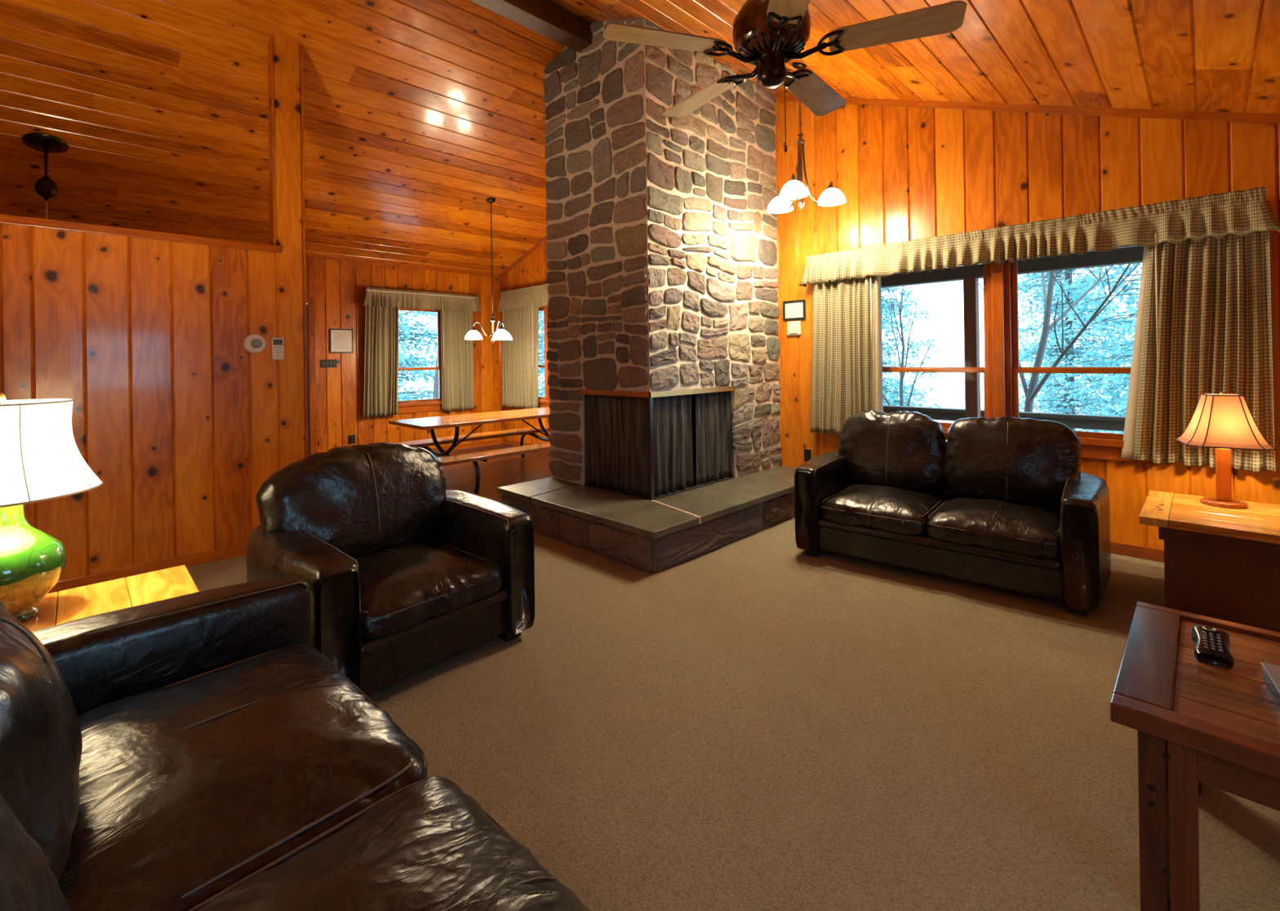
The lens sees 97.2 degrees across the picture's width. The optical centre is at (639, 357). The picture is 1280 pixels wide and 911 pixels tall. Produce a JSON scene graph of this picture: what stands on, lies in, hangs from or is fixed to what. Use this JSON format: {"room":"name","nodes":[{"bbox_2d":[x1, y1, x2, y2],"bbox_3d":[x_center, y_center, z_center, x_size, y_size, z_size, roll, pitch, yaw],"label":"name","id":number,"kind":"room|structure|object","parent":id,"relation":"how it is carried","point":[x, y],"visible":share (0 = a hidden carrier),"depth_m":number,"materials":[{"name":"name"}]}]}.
{"room":"cabin living room","nodes":[
{"label":"cabin living room","id":0,"kind":"room"},
{"bbox_2d":[0,32,307,593],"bbox_3d":[-4.167,-0.534,3.269,3.935,4.107,0.138,-1,0,-45],"label":"wall","id":1,"kind":"structure","parent":0,"point":[182,426],"depth_m":3.99,"materials":[{"name":"brown wood"}]},
{"bbox_2d":[0,213,281,253],"bbox_3d":[-4.240,-0.843,3.215,3.760,0.057,0.180,-1,0,-45],"label":"trim","id":2,"kind":"structure","parent":1,"relation":"attached to","point":[5,219],"depth_m":3.85,"materials":[{"name":"brown wood"}]},
{"bbox_2d":[242,333,266,353],"bbox_3d":[-2.974,-0.108,4.355,0.148,0.148,0.037,-1,0,-45],"label":"thermostat","id":3,"kind":"object","parent":1,"relation":"attached to","point":[253,343],"visible":1,"depth_m":4.34,"materials":[{"name":"white plastic"}]},
{"bbox_2d":[271,337,284,359],"bbox_3d":[-2.869,-0.069,4.467,0.084,0.176,0.026,-1,0,-45],"label":"remote control","id":4,"kind":"object","parent":1,"relation":"attached to","point":[277,344],"visible":1,"depth_m":4.46,"materials":[{"name":"white plastic"}]},
{"bbox_2d":[0,0,564,273],"bbox_3d":[-3.591,-2.246,5.455,7.970,1.667,4.873,-1,0,-45],"label":"ceiling","id":5,"kind":"structure","parent":0,"point":[418,113],"depth_m":5.34,"materials":[{"name":"brown wood"}]},
{"bbox_2d":[22,132,68,218],"bbox_3d":[-5.243,-1.415,4.982,0.290,1.068,0.277,-1,0,-45],"label":"pendant lamp","id":6,"kind":"object","parent":5,"relation":"hanging from","point":[45,187],"visible":0.98,"depth_m":4.95,"materials":[{"name":"brown metal"}]},
{"bbox_2d":[464,197,511,343],"bbox_3d":[-1.927,-1.164,7.491,0.661,1.958,0.622,-1,0,-45],"label":"chandelier","id":7,"kind":"object","parent":5,"relation":"hanging from","point":[501,334],"visible":1,"depth_m":7.47,"materials":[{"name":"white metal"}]},
{"bbox_2d":[470,0,592,53],"bbox_3d":[-1.880,-2.929,3.734,7.870,0.290,0.190,-1,0,-45],"label":"beam","id":8,"kind":"structure","parent":5,"relation":"attached to","point":[547,18],"depth_m":4.75,"materials":[{"name":"brown wood"}]},
{"bbox_2d":[305,257,501,452],"bbox_3d":[-5.222,0.051,7.116,7.870,2.986,0.090,-1,0,-45],"label":"wall","id":9,"kind":"structure","parent":0,"point":[337,287],"depth_m":8.23,"materials":[{"name":"brown wood"}]},
{"bbox_2d":[306,296,317,456],"bbox_3d":[-4.846,0.354,7.423,1.050,2.370,0.140,-1,0,-45],"label":"door","id":10,"kind":"structure","parent":9,"relation":"in","point":[311,331],"depth_m":7.75,"materials":[{"name":"brown wood"}]},
{"bbox_2d":[320,359,337,367],"bbox_3d":[-4.363,0.082,7.900,0.209,0.105,0.014,-1,0,-45],"label":"switch plate","id":11,"kind":"object","parent":9,"relation":"attached to","point":[331,362],"visible":1,"depth_m":7.90,"materials":[{"name":"black plastic"}]},
{"bbox_2d":[328,328,353,353],"bbox_3d":[-4.244,-0.234,8.020,0.310,0.344,0.020,-1,0,-45],"label":"framed notice","id":12,"kind":"object","parent":9,"relation":"attached to","point":[341,340],"visible":1,"depth_m":8.02,"materials":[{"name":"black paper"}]},
{"bbox_2d":[333,332,349,349],"bbox_3d":[-4.244,-0.237,8.020,0.200,0.236,0.001,-1,0,-45],"label":"print","id":13,"kind":"object","parent":12,"relation":"attached to","point":[341,340],"depth_m":8.02},
{"bbox_2d":[348,434,355,444],"bbox_3d":[-4.142,1.175,8.104,0.090,0.130,0.011,-1,0,-45],"label":"wall outlet","id":14,"kind":"object","parent":9,"relation":"attached to","point":[351,437],"visible":1,"depth_m":8.10,"materials":[{"name":"black plastic"}]},
{"bbox_2d":[363,293,399,417],"bbox_3d":[-3.816,-0.043,8.329,0.546,1.823,0.095,-1,0,-45],"label":"curtain","id":15,"kind":"object","parent":9,"relation":"hanging from","point":[381,362],"visible":0.99,"depth_m":8.35,"materials":[{"name":"beige fabric"}]},
{"bbox_2d":[305,252,500,277],"bbox_3d":[-5.201,-1.398,7.077,7.870,0.070,0.030,-1,0,-45],"label":"trim","id":16,"kind":"structure","parent":9,"relation":"attached to","point":[307,255],"depth_m":8.57,"materials":[{"name":"brown wood"}]},
{"bbox_2d":[397,306,441,413],"bbox_3d":[-3.480,0.027,8.832,0.880,1.650,0.145,-1,0,-45],"label":"window","id":17,"kind":"structure","parent":9,"relation":"in","point":[435,404],"depth_m":8.92,"materials":[{"name":"brown wood"}]},
{"bbox_2d":[362,286,480,311],"bbox_3d":[-3.341,-0.882,8.745,1.825,0.288,0.160,-1,0,-45],"label":"valance","id":18,"kind":"object","parent":9,"relation":"attached to","point":[413,300],"visible":1,"depth_m":8.70,"materials":[{"name":"beige fabric"}]},
{"bbox_2d":[440,297,474,411],"bbox_3d":[-2.969,-0.054,9.182,0.577,1.823,0.107,-1,0,-45],"label":"curtain","id":19,"kind":"object","parent":9,"relation":"hanging from","point":[457,355],"visible":0.99,"depth_m":9.14,"materials":[{"name":"beige fabric"}]},
{"bbox_2d":[431,439,502,452],"bbox_3d":[-3.408,1.478,8.828,2.910,0.085,0.018,-1,0,-45],"label":"baseboard","id":20,"kind":"structure","parent":9,"relation":"attached to","point":[479,444],"depth_m":9.44,"materials":[{"name":"brown wood"}]},
{"bbox_2d":[499,274,504,444],"bbox_3d":[-2.406,0.030,9.837,0.040,2.956,0.040,-1,0,-45],"label":"trim","id":21,"kind":"structure","parent":9,"relation":"attached to","point":[500,277],"depth_m":9.82,"materials":[{"name":"brown wood"}]},
{"bbox_2d":[186,444,1279,910],"bbox_3d":[-1.500,1.530,3.409,7.870,0.100,10.380,-1,0,-45],"label":"floor","id":22,"kind":"structure","parent":0,"point":[756,722],"depth_m":2.15,"materials":[{"name":"beige carpet"}]},
{"bbox_2d":[22,564,199,631],"bbox_3d":[-2.117,1.211,2.049,0.799,0.550,0.620,-1,0,-45],"label":"end table","id":23,"kind":"object","parent":22,"relation":"on","point":[62,606],"visible":0.33,"depth_m":2.22,"materials":[{"name":"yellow wood"}]},
{"bbox_2d":[0,392,102,622],"bbox_3d":[-2.268,0.531,2.008,0.518,0.815,0.518,-1,0,-45],"label":"table lamp","id":24,"kind":"object","parent":23,"relation":"on","point":[41,460],"visible":0.97,"depth_m":1.97,"materials":[{"name":"white fabric"}]},
{"bbox_2d":[0,573,590,910],"bbox_3d":[-0.860,0.990,1.049,2.389,0.951,1.076,-1,0,43],"label":"leather sofa","id":25,"kind":"object","parent":22,"relation":"on","point":[197,751],"visible":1,"depth_m":1.24,"materials":[{"name":"black leather"}]},
{"bbox_2d":[0,794,71,910],"bbox_3d":[-0.691,0.772,0.516,0.988,0.518,0.256,-1,13,43],"label":"cushion","id":26,"kind":"object","parent":25,"relation":"on","point":[27,882],"depth_m":0.72,"materials":[{"name":"brown leather"}]},
{"bbox_2d":[0,600,82,881],"bbox_3d":[-1.401,0.780,1.184,1.003,0.498,0.281,-1,13,41],"label":"cushion","id":27,"kind":"object","parent":25,"relation":"on","point":[41,686],"depth_m":1.08,"materials":[{"name":"brown leather"}]},
{"bbox_2d":[57,643,427,910],"bbox_3d":[-1.135,1.087,1.473,1.014,0.260,0.825,-1,0,43],"label":"seat cushion","id":28,"kind":"object","parent":25,"relation":"on","point":[205,768],"depth_m":1.35,"materials":[{"name":"brown leather"}]},
{"bbox_2d":[196,776,589,910],"bbox_3d":[-0.414,1.075,0.809,1.010,0.255,0.825,-1,0,43],"label":"seat cushion","id":29,"kind":"object","parent":25,"relation":"on","point":[404,843],"depth_m":1.09,"materials":[{"name":"brown leather"}]},
{"bbox_2d":[246,442,534,696],"bbox_3d":[-1.280,0.972,2.902,1.028,1.008,1.149,-1,0,41],"label":"leather armchair","id":30,"kind":"object","parent":22,"relation":"on","point":[406,574],"visible":0.95,"depth_m":2.75,"materials":[{"name":"black leather"}]},
{"bbox_2d":[255,442,446,558],"bbox_3d":[-1.494,0.768,3.035,0.271,0.603,0.963,-18,-11,40],"label":"cushion","id":31,"kind":"object","parent":30,"relation":"on","point":[365,501],"depth_m":2.91,"materials":[{"name":"brown leather"}]},
{"bbox_2d":[351,539,502,642],"bbox_3d":[-1.183,1.119,2.822,0.780,0.257,0.753,-1,0,41],"label":"seat cushion","id":32,"kind":"object","parent":30,"relation":"on","point":[411,590],"depth_m":2.64,"materials":[{"name":"brown leather"}]},
{"bbox_2d":[388,407,550,493],"bbox_3d":[-1.764,1.107,7.058,2.440,0.748,1.800,-1,0,-45],"label":"picnic table","id":33,"kind":"object","parent":22,"relation":"on","point":[432,424],"visible":0.67,"depth_m":6.76,"materials":[{"name":"brown wood"}]},
{"bbox_2d":[497,17,796,574],"bbox_3d":[0.256,-0.842,5.372,2.574,4.600,2.026,-1,0,-45],"label":"stone fireplace","id":34,"kind":"object","parent":22,"relation":"on","point":[663,354],"visible":0.94,"depth_m":5.01,"materials":[{"name":"grey stone"}]},
{"bbox_2d":[584,394,648,497],"bbox_3d":[-0.211,0.752,4.939,0.024,0.826,0.836,-1,0,-45],"label":"fireplace screen","id":35,"kind":"object","parent":34,"relation":"hanging from","point":[616,428],"depth_m":4.94,"materials":[{"name":"metal"}]},
{"bbox_2d":[653,394,693,496],"bbox_3d":[0.279,0.745,4.860,0.563,0.826,0.065,-1,0,-45],"label":"curtain","id":36,"kind":"object","parent":34,"relation":"hanging from","point":[673,456],"depth_m":4.86,"materials":[{"name":"metal"}]},
{"bbox_2d":[695,391,733,484],"bbox_3d":[0.690,0.740,5.268,0.534,0.826,0.063,-1,0,-45],"label":"curtain","id":37,"kind":"object","parent":34,"relation":"hanging from","point":[714,411],"depth_m":5.26,"materials":[{"name":"metal"}]},
{"bbox_2d":[794,409,1111,616],"bbox_3d":[2.089,0.916,3.928,1.819,1.023,0.964,-1,0,40],"label":"loveseat","id":38,"kind":"object","parent":22,"relation":"on","point":[1004,503],"visible":1,"depth_m":3.71,"materials":[{"name":"brown leather"}]},
{"bbox_2d":[820,484,944,536],"bbox_3d":[1.745,1.079,4.053,0.725,0.255,0.714,-1,0,40],"label":"seat cushion","id":39,"kind":"object","parent":38,"relation":"on","point":[846,509],"depth_m":3.87,"materials":[{"name":"brown leather"}]},
{"bbox_2d":[838,409,946,492],"bbox_3d":[1.931,0.721,4.337,0.798,0.633,0.278,-1,-13,41],"label":"cushion","id":40,"kind":"object","parent":38,"relation":"on","point":[905,451],"depth_m":4.21,"materials":[{"name":"brown leather"}]},
{"bbox_2d":[926,496,1060,559],"bbox_3d":[2.278,1.070,3.609,0.729,0.257,0.712,-1,0,40],"label":"seat cushion","id":41,"kind":"object","parent":38,"relation":"on","point":[973,527],"depth_m":3.42,"materials":[{"name":"brown leather"}]},
{"bbox_2d":[943,416,1082,507],"bbox_3d":[2.510,0.707,3.847,0.801,0.608,0.283,-1,-13,39],"label":"cushion","id":42,"kind":"object","parent":38,"relation":"on","point":[1023,462],"depth_m":3.75,"materials":[{"name":"brown leather"}]},
{"bbox_2d":[1110,601,1279,910],"bbox_3d":[1.804,1.157,1.478,0.840,0.540,0.800,-1,0,-45],"label":"coffee table","id":43,"kind":"object","parent":22,"relation":"on","point":[1196,722],"visible":1,"depth_m":1.44,"materials":[{"name":"red wood"}]},
{"bbox_2d":[1191,625,1234,668],"bbox_3d":[1.720,0.866,1.696,0.082,0.073,0.117,-1,0,41],"label":"remote control","id":44,"kind":"object","parent":43,"relation":"on","point":[1211,644],"visible":1,"depth_m":1.68,"materials":[{"name":"black plastic"}]},
{"bbox_2d":[1260,662,1279,704],"bbox_3d":[1.760,0.880,1.469,0.161,0.042,0.196,-1,0,37],"label":"paper","id":45,"kind":"object","parent":43,"relation":"on","point":[1271,673],"visible":1,"depth_m":1.53,"materials":[{"name":"white paper"}]},
{"bbox_2d":[1138,489,1279,632],"bbox_3d":[3.277,1.118,3.116,0.810,0.522,0.725,-1,0,-45],"label":"end table","id":46,"kind":"object","parent":22,"relation":"on","point":[1220,563],"visible":0.95,"depth_m":2.95,"materials":[{"name":"brown wood"}]},
{"bbox_2d":[1175,391,1276,508],"bbox_3d":[3.396,0.526,3.287,0.363,0.662,0.363,-1,0,33],"label":"table lamp","id":47,"kind":"object","parent":46,"relation":"on","point":[1223,422],"visible":1,"depth_m":3.22,"materials":[{"name":"beige fabric"}]},
{"bbox_2d":[502,101,1279,550],"bbox_3d":[1.282,-0.820,6.227,0.090,4.530,10.380,-1,0,-45],"label":"wall","id":48,"kind":"structure","parent":0,"point":[902,174],"depth_m":4.61,"materials":[{"name":"brown wood"}]},
{"bbox_2d":[502,292,538,408],"bbox_3d":[-1.977,-0.121,9.302,0.102,1.898,1.051,-1,0,-45],"label":"curtain","id":49,"kind":"object","parent":48,"relation":"hanging from","point":[519,353],"visible":0.89,"depth_m":9.25,"materials":[{"name":"beige fabric"}]},
{"bbox_2d":[497,283,548,311],"bbox_3d":[-1.586,-0.967,8.892,0.166,0.350,2.275,-1,0,-45],"label":"valance","id":50,"kind":"object","parent":48,"relation":"attached to","point":[535,295],"visible":0.63,"depth_m":9.12,"materials":[{"name":"beige fabric"}]},
{"bbox_2d":[500,235,546,276],"bbox_3d":[-1.006,-2.113,8.416,0.030,1.391,4.080,-1,0,-45],"label":"trim","id":51,"kind":"structure","parent":48,"relation":"attached to","point":[542,241],"depth_m":9.32,"materials":[{"name":"brown wood"}]},
{"bbox_2d":[503,439,549,452],"bbox_3d":[-0.949,1.441,8.413,0.018,0.085,4.080,-1,0,-45],"label":"baseboard","id":52,"kind":"structure","parent":48,"relation":"attached to","point":[507,442],"depth_m":9.58,"materials":[{"name":"brown wood"}]},
{"bbox_2d":[518,305,549,408],"bbox_3d":[-1.464,-0.003,8.962,0.145,1.650,1.690,-1,0,-45],"label":"window","id":53,"kind":"structure","parent":48,"relation":"in","point":[543,402],"depth_m":8.93,"materials":[{"name":"brown wood"}]},
{"bbox_2d":[786,320,800,335],"bbox_3d":[1.593,-0.302,5.837,0.030,0.148,0.156,-1,0,-45],"label":"thermostat","id":54,"kind":"object","parent":48,"relation":"attached to","point":[793,327],"visible":1,"depth_m":5.82,"materials":[{"name":"white plastic"}]},
{"bbox_2d":[782,299,805,320],"bbox_3d":[1.595,-0.490,5.838,0.022,0.200,0.250,-1,0,-45],"label":"framed notice","id":55,"kind":"object","parent":48,"relation":"attached to","point":[792,309],"visible":1,"depth_m":5.83,"materials":[{"name":"white paper"}]},
{"bbox_2d":[804,448,811,461],"bbox_3d":[1.708,0.998,5.752,0.011,0.120,0.076,-1,0,-45],"label":"wall outlet","id":56,"kind":"object","parent":48,"relation":"attached to","point":[807,456],"visible":0.91,"depth_m":5.75,"materials":[{"name":"black plastic"}]},
{"bbox_2d":[880,244,1168,465],"bbox_3d":[2.896,-0.052,4.596,0.145,1.600,2.050,-1,0,-45],"label":"window","id":57,"kind":"structure","parent":48,"relation":"in","point":[1002,369],"depth_m":4.53,"materials":[{"name":"brown wood"}]},
{"bbox_2d":[774,94,1279,124],"bbox_3d":[3.167,-1.866,4.242,0.030,1.900,4.880,-1,0,-45],"label":"trim","id":58,"kind":"structure","parent":48,"relation":"attached to","point":[1246,117],"depth_m":4.16,"materials":[{"name":"brown wood"}]},
{"bbox_2d":[800,186,1279,286],"bbox_3d":[2.742,-0.878,4.525,0.173,0.294,3.178,-1,0,-45],"label":"window valance","id":59,"kind":"object","parent":48,"relation":"attached to","point":[1239,212],"visible":1,"depth_m":4.12,"materials":[{"name":"beige fabric"}]},
{"bbox_2d":[810,275,883,435],"bbox_3d":[1.947,-0.088,5.367,0.095,1.678,0.703,-1,0,-45],"label":"window curtain","id":60,"kind":"object","parent":59,"relation":"hanging from","point":[846,359],"visible":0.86,"depth_m":5.36,"materials":[{"name":"beige fabric"}]},
{"bbox_2d":[1120,200,1275,471],"bbox_3d":[3.619,-0.121,3.709,0.119,1.668,0.724,-1,0,-45],"label":"window curtain","id":61,"kind":"object","parent":59,"relation":"hanging from","point":[1204,325],"visible":0.8,"depth_m":3.68,"materials":[{"name":"beige fabric"}]},
{"bbox_2d":[1110,541,1164,562],"bbox_3d":[3.425,1.366,4.033,0.018,0.085,4.300,-1,0,-45],"label":"baseboard","id":62,"kind":"structure","parent":48,"relation":"attached to","point":[1117,548],"depth_m":3.96,"materials":[{"name":"brown wood"}]},
{"bbox_2d":[551,0,1279,114],"bbox_3d":[0.173,-2.021,1.690,7.970,2.243,5.756,-1,0,-45],"label":"ceiling","id":63,"kind":"structure","parent":0,"point":[1209,55],"depth_m":3.48,"materials":[{"name":"brown wood"}]},
{"bbox_2d":[602,0,967,152],"bbox_3d":[0.525,-1.402,2.252,1.267,1.199,1.287,-1,0,-45],"label":"ceiling fan","id":64,"kind":"object","parent":63,"relation":"hanging from","point":[768,34],"visible":1,"depth_m":2.12,"materials":[{"name":"brown wood"}]},
{"bbox_2d":[766,62,845,213],"bbox_3d":[1.314,-1.887,4.784,0.657,1.276,0.657,-1,0,-45],"label":"chandelier","id":65,"kind":"object","parent":63,"relation":"hanging from","point":[794,188],"visible":0.92,"depth_m":4.77,"materials":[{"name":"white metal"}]},
{"bbox_2d":[790,173,796,180],"bbox_3d":[1.239,-1.453,4.562,0.052,0.070,0.052,-1,0,-45],"label":"socket","id":66,"kind":"object","parent":65,"relation":"attached to","point":[793,175],"depth_m":4.55,"materials":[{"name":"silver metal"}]},
{"label":"outside","id":67,"kind":"structure","parent":0,"visible":0},
{"bbox_2d":[399,389,1119,433],"bbox_3d":[7.117,2.662,10.597,75.000,1.123,85.000,-1,0,-45],"label":"ground","id":68,"kind":"structure","parent":67,"point":[945,399],"depth_m":34.14,"materials":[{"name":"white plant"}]},
{"bbox_2d":[397,310,439,400],"bbox_3d":[-6.619,-2.904,15.188,5.009,11.140,5.631,-1,0,43],"label":"tree","id":69,"kind":"object","parent":68,"relation":"on","point":[408,361],"visible":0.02,"depth_m":15.09,"materials":[{"name":"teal plant"}]},
{"bbox_2d":[432,350,439,399],"bbox_3d":[-4.917,-0.954,14.695,1.506,7.059,2.194,-1,0,-22],"label":"bare tree","id":70,"kind":"object","parent":68,"relation":"on","point":[436,388],"visible":0.05,"depth_m":13.77,"materials":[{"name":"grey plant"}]},
{"bbox_2d":[537,311,544,396],"bbox_3d":[-5.138,-3.330,22.532,5.718,12.204,5.186,-1,0,8],"label":"tree","id":71,"kind":"object","parent":68,"relation":"on","point":[541,322],"visible":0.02,"depth_m":22.11,"materials":[{"name":"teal plant"}]},
{"bbox_2d":[881,284,963,420],"bbox_3d":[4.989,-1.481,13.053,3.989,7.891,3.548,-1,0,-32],"label":"tree","id":72,"kind":"object","parent":68,"relation":"on","point":[891,399],"visible":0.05,"depth_m":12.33,"materials":[{"name":"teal plant"}]},
{"bbox_2d":[880,245,1143,431],"bbox_3d":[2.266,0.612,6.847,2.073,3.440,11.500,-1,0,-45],"label":"window frame","id":73,"kind":"structure","parent":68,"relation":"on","point":[971,275],"depth_m":6.08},
{"bbox_2d":[954,262,1142,412],"bbox_3d":[4.824,-1.658,6.721,5.043,8.108,3.814,-1,0,-42],"label":"bare tree","id":74,"kind":"object","parent":68,"relation":"on","point":[1030,393],"visible":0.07,"depth_m":7.00,"materials":[{"name":"grey plant"}]},
{"bbox_2d":[980,266,1137,433],"bbox_3d":[11.705,-2.233,15.321,4.399,9.388,3.989,-1,0,23],"label":"tree","id":75,"kind":"object","parent":68,"relation":"on","point":[1027,353],"visible":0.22,"depth_m":15.06,"materials":[{"name":"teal plant"}]},
{"bbox_2d":[1034,262,1142,433],"bbox_3d":[8.937,-2.920,8.862,5.396,10.676,4.800,-1,0,-17],"label":"tree","id":76,"kind":"object","parent":68,"relation":"on","point":[1103,362],"visible":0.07,"depth_m":9.62,"materials":[{"name":"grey plant"}]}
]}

